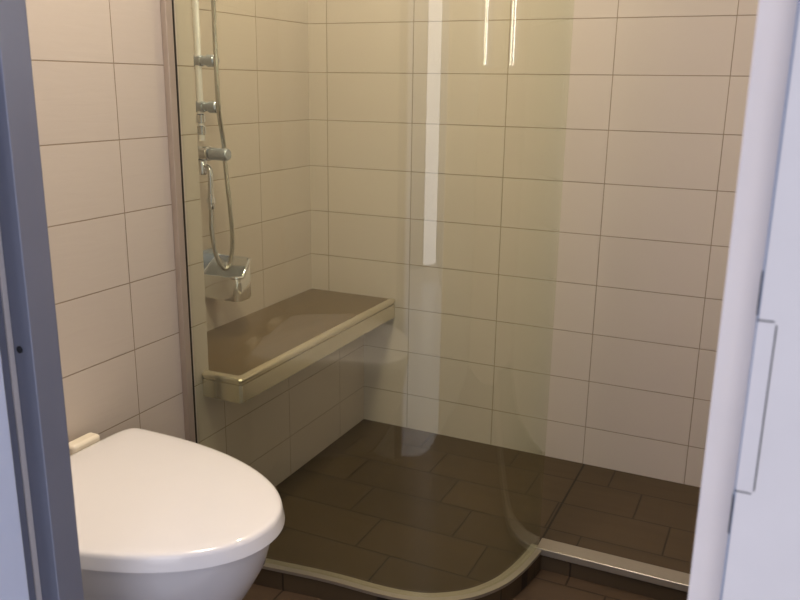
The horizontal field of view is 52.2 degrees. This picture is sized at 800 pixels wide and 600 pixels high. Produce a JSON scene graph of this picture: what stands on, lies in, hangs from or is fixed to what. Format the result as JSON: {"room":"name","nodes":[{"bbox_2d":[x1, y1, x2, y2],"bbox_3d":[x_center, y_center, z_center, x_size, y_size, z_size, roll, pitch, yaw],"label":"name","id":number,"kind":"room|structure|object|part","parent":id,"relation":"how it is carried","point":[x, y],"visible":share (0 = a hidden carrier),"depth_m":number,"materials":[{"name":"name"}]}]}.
{"room":"bathroom","nodes":[
{"label":"bathroom","id":0,"kind":"room"},
{"bbox_2d":[26,0,363,486],"bbox_3d":[-0.613,-0.512,1.937,0.308,2.405,1.694,8,16,24],"label":"wall","id":1,"kind":"structure","parent":0,"point":[98,66],"depth_m":1.86,"materials":[{"name":"beige tile"}]},
{"bbox_2d":[69,428,284,599],"bbox_3d":[-0.466,0.517,1.507,0.555,0.379,0.438,8,16,24],"label":"toilet","id":2,"kind":"object","parent":1,"relation":"attached to","point":[159,516],"visible":0.73,"depth_m":1.37,"materials":[{"name":"white ceramic"}]},
{"bbox_3d":[-0.477,0.539,1.518,0.531,0.332,0.394,8,16,24],"label":"bowl","id":3,"kind":"part","parent":2,"relation":"part of","materials":[{"name":"white ceramic"}]},
{"bbox_2d":[192,0,218,140],"bbox_3d":[-0.517,-0.814,2.047,0.116,0.815,0.040,8,16,24],"label":"shower rail","id":4,"kind":"object","parent":1,"relation":"attached to","point":[200,60],"visible":0.88,"depth_m":2.10,"materials":[{"name":"silver metal"}]},
{"bbox_2d":[209,0,234,270],"bbox_3d":[-0.469,-0.625,2.072,0.062,1.137,0.091,8,16,24],"label":"shower hose","id":5,"kind":"object","parent":4,"relation":"attached to","point":[213,2],"visible":0.94,"depth_m":2.17,"materials":[{"name":"metal"}]},
{"bbox_2d":[198,146,230,209],"bbox_3d":[-0.512,-0.329,2.170,0.143,0.172,0.052,8,16,24],"label":"shower mixer","id":6,"kind":"object","parent":1,"relation":"attached to","point":[205,153],"visible":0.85,"depth_m":2.15,"materials":[{"name":"silver metal"}]},
{"bbox_3d":[-0.473,-0.382,2.137,0.060,0.033,0.033,8,16,24],"label":"handle","id":7,"kind":"part","parent":6,"relation":"part of","materials":[{"name":"silver metal"}]},
{"bbox_2d":[203,248,250,301],"bbox_3d":[-0.490,-0.072,2.313,0.136,0.135,0.080,8,16,24],"label":"basket","id":8,"kind":"object","parent":1,"relation":"attached to","point":[233,284],"visible":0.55,"depth_m":2.30,"materials":[{"name":"silver metal"}]},
{"bbox_3d":[-0.546,-0.099,2.334,0.003,0.095,0.060,8,16,24],"label":"plate","id":9,"kind":"part","parent":8,"relation":"part of","materials":[{"name":"silver metal"}]},
{"bbox_2d":[202,288,394,402],"bbox_3d":[-0.349,0.105,2.436,0.326,0.064,0.872,8,16,24],"label":"shower bench","id":10,"kind":"object","parent":1,"relation":"attached to","point":[250,354],"visible":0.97,"depth_m":2.34,"materials":[{"name":"stone"}]},
{"bbox_2d":[243,569,656,599],"bbox_3d":[0.446,0.825,1.799,2.660,0.080,1.840,8,16,24],"label":"floor","id":11,"kind":"structure","parent":0,"point":[546,585],"depth_m":2.02,"materials":[{"name":"brown tile"}]},
{"bbox_2d":[253,419,700,599],"bbox_3d":[0.688,0.694,2.043,2.252,0.055,0.948,8,16,24],"label":"floor","id":12,"kind":"structure","parent":0,"point":[388,505],"depth_m":2.26,"materials":[{"name":"tile"}]},
{"bbox_2d":[262,544,541,599],"bbox_3d":[-0.078,0.666,1.998,0.904,0.008,0.247,0,15,-1],"label":"trim","id":13,"kind":"structure","parent":12,"relation":"on","point":[532,553],"depth_m":1.96,"materials":[{"name":"metal"}]},
{"bbox_2d":[160,0,196,442],"bbox_3d":[-0.069,-0.304,1.745,0.892,1.994,0.228,0,15,-1],"label":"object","id":14,"kind":"object","parent":13,"relation":"on","point":[166,6],"visible":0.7,"depth_m":1.86,"materials":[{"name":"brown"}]},
{"bbox_2d":[537,538,689,591],"bbox_3d":[1.024,0.729,1.831,1.462,0.019,0.054,8,16,24],"label":"trim","id":15,"kind":"structure","parent":12,"relation":"on","point":[665,577],"depth_m":2.04,"materials":[{"name":"metal"}]},
{"bbox_2d":[308,0,758,486],"bbox_3d":[0.833,-0.573,2.244,2.660,2.405,0.100,8,16,24],"label":"wall","id":16,"kind":"structure","parent":0,"point":[542,193],"depth_m":2.48,"materials":[{"name":"beige tile"}]},
{"bbox_3d":[-0.078,-0.191,0.752,3.000,2.405,0.069,8,16,24],"label":"wall","id":17,"kind":"structure","parent":0,"visible":0},
{"bbox_2d":[0,354,28,599],"bbox_3d":[-0.642,0.035,0.580,0.040,2.017,0.776,8,16,24],"label":"door","id":18,"kind":"structure","parent":17,"relation":"in","point":[13,578],"depth_m":0.98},
{"bbox_2d":[0,0,83,599],"bbox_3d":[-0.490,-0.065,0.977,0.100,2.035,0.086,8,16,24],"label":"trim","id":19,"kind":"structure","parent":17,"relation":"attached to","point":[29,340],"depth_m":1.00,"materials":[{"name":"blue metal"}]},
{"bbox_2d":[687,0,799,599],"bbox_3d":[-0.094,-0.055,0.787,0.975,2.125,0.087,8,16,24],"label":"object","id":20,"kind":"structure","parent":17,"relation":"attached to","point":[747,540],"depth_m":0.61,"materials":[{"name":"grey paint"}]},
{"bbox_3d":[0.262,0.080,0.602,0.012,0.132,0.003,8,16,24],"label":"strike plate","id":21,"kind":"part","parent":20,"relation":"part of","materials":[{"name":"metal"}]}
]}

